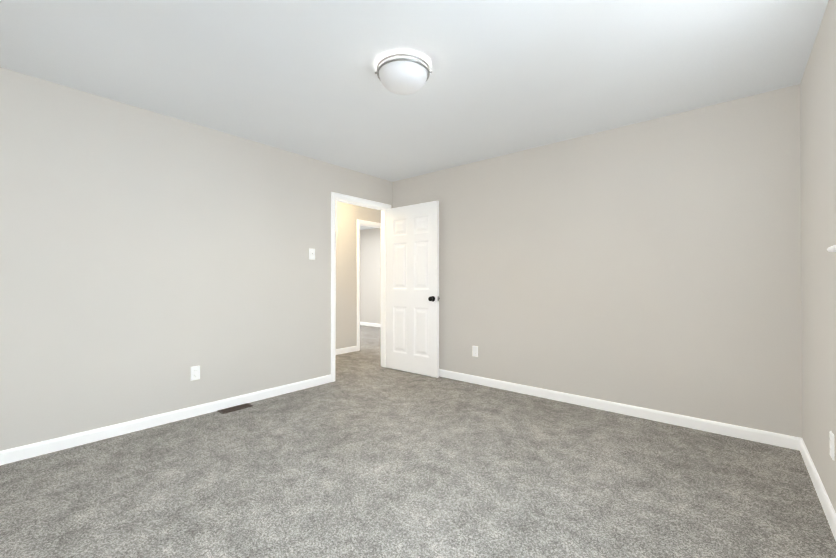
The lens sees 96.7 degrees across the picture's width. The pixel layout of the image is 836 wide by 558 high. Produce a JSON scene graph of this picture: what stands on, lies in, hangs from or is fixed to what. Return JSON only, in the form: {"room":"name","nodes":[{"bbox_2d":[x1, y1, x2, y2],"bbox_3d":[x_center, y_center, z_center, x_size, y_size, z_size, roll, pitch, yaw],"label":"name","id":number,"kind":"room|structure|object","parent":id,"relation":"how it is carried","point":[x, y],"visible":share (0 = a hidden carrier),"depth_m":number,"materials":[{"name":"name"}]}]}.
{"room":"empty bedroom","nodes":[
{"label":"empty bedroom","id":0,"kind":"room"},
{"bbox_2d":[0,67,392,450],"bbox_3d":[-0.957,-0.070,4.237,0.120,2.424,6.440,0,0,40],"label":"wall","id":1,"kind":"structure","parent":0,"point":[149,259],"depth_m":2.82,"materials":[{"name":"paint"}]},
{"bbox_2d":[0,374,330,464],"bbox_3d":[-1.925,1.093,2.982,0.013,0.083,2.983,0,0,40],"label":"baseboard","id":2,"kind":"structure","parent":1,"relation":"attached to","point":[11,455],"depth_m":2.79,"materials":[{"name":"white wood"}]},
{"bbox_2d":[191,365,199,380],"bbox_3d":[-1.845,0.780,3.084,0.008,0.115,0.070,0,0,40],"label":"electrical outlet","id":3,"kind":"object","parent":1,"relation":"attached to","point":[195,372],"visible":1,"depth_m":3.08,"materials":[{"name":"white plastic"}]},
{"bbox_2d":[309,248,314,259],"bbox_3d":[-1.116,-0.265,3.941,0.022,0.115,0.070,0,0,40],"label":"light switch","id":4,"kind":"object","parent":1,"relation":"attached to","point":[312,254],"visible":1,"depth_m":3.94,"materials":[{"name":"white plastic"}]},
{"bbox_2d":[331,192,390,381],"bbox_3d":[-0.707,0.088,4.532,0.154,2.112,0.949,0,0,40],"label":"door frame","id":5,"kind":"structure","parent":1,"relation":"attached to","point":[352,200],"depth_m":4.40,"materials":[{"name":"white wood"}]},
{"bbox_2d":[386,201,439,377],"bbox_3d":[-0.081,0.117,4.528,0.833,2.026,0.165,0,0,40],"label":"door","id":6,"kind":"structure","parent":5,"relation":"attached to","point":[412,289],"depth_m":4.48,"materials":[{"name":"white wood"}]},
{"bbox_2d":[335,201,380,348],"bbox_3d":[-1.357,-0.061,5.623,0.120,2.424,4.840,0,0,40],"label":"wall","id":7,"kind":"structure","parent":0,"point":[348,216],"depth_m":5.83,"materials":[{"name":"paint"}]},
{"bbox_2d":[335,346,356,354],"bbox_3d":[-1.884,1.105,4.888,0.013,0.083,2.808,0,0,40],"label":"baseboard","id":8,"kind":"structure","parent":7,"relation":"attached to","point":[354,348],"depth_m":5.78,"materials":[{"name":"white wood"}]},
{"bbox_2d":[357,219,380,350],"bbox_3d":[-0.743,0.099,6.347,0.154,2.112,0.884,0,0,40],"label":"door frame","id":9,"kind":"structure","parent":7,"relation":"attached to","point":[368,223],"depth_m":5.98,"materials":[{"name":"white wood"}]},
{"bbox_2d":[360,228,380,323],"bbox_3d":[-0.591,-0.041,8.852,2.880,2.424,0.120,0,0,40],"label":"wall","id":10,"kind":"structure","parent":0,"point":[370,275],"depth_m":9.26,"materials":[{"name":"paint"}]},
{"bbox_2d":[360,322,380,326],"bbox_3d":[-0.622,1.129,8.784,2.850,0.083,0.013,0,0,40],"label":"baseboard","id":11,"kind":"structure","parent":10,"relation":"attached to","point":[361,323],"depth_m":9.25,"materials":[{"name":"white wood"}]},
{"bbox_2d":[0,0,828,229],"bbox_3d":[-0.873,-1.330,4.566,8.234,0.100,7.040,0,0,40],"label":"ceiling","id":12,"kind":"structure","parent":0,"point":[300,77],"depth_m":2.23,"materials":[{"name":"paint"}]},
{"bbox_2d":[375,54,431,94],"bbox_3d":[-0.090,-1.225,2.266,0.321,0.138,0.321,0,0,40],"label":"flush-mount light fixture","id":13,"kind":"object","parent":12,"relation":"attached to","point":[403,74],"visible":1,"depth_m":2.18,"materials":[{"name":"white glass"}]},
{"bbox_2d":[0,325,835,557],"bbox_3d":[-0.873,1.194,4.551,8.234,0.100,7.040,0,0,40],"label":"floor","id":14,"kind":"structure","parent":0,"point":[365,454],"depth_m":2.03,"materials":[{"name":"carpet"}]},
{"bbox_2d":[217,403,252,413],"bbox_3d":[-1.599,1.133,3.260,0.110,0.008,0.260,0,0,40],"label":"air vent register","id":15,"kind":"object","parent":14,"relation":"on","point":[234,408],"visible":1,"depth_m":3.25,"materials":[{"name":"brown metal"}]},
{"bbox_2d":[393,84,801,437],"bbox_3d":[1.201,-0.073,3.665,3.914,2.424,0.120,0,0,40],"label":"wall","id":16,"kind":"structure","parent":0,"point":[654,264],"depth_m":3.04,"materials":[{"name":"paint"}]},
{"bbox_2d":[472,346,477,356],"bbox_3d":[0.624,0.791,4.065,0.070,0.115,0.008,0,0,40],"label":"electrical outlet","id":17,"kind":"object","parent":16,"relation":"attached to","point":[475,351],"visible":1,"depth_m":4.06,"materials":[{"name":"white plastic"}]},
{"bbox_2d":[439,369,799,449],"bbox_3d":[1.077,1.097,3.662,3.720,0.083,0.035,0,0,40],"label":"baseboard","id":18,"kind":"structure","parent":16,"relation":"attached to","point":[781,440],"depth_m":3.03,"materials":[{"name":"white wood"}]},
{"bbox_2d":[800,0,835,512],"bbox_3d":[1.304,-0.090,0.882,0.160,2.424,3.997,0,0,40],"label":"wall","id":19,"kind":"structure","parent":0,"point":[818,176],"depth_m":1.93,"materials":[{"name":"paint"}]},
{"bbox_2d":[796,438,835,540],"bbox_3d":[1.238,1.080,0.930,0.013,0.083,3.997,0,0,40],"label":"baseboard","id":20,"kind":"structure","parent":19,"relation":"attached to","point":[829,511],"depth_m":1.92,"materials":[{"name":"white wood"}]},
{"bbox_2d":[827,245,835,251],"bbox_3d":[1.127,-0.101,0.768,0.135,0.072,1.875,0,0,40],"label":"window sill","id":21,"kind":"structure","parent":19,"relation":"attached to","point":[831,249],"depth_m":1.47,"materials":[{"name":"white"}]},
{"bbox_2d":[830,431,833,459],"bbox_3d":[1.894,0.762,1.703,0.008,0.115,0.070,0,0,40],"label":"electrical outlet","id":22,"kind":"object","parent":19,"relation":"attached to","point":[832,445],"visible":1,"depth_m":1.69,"materials":[{"name":"white plastic"}]}
]}

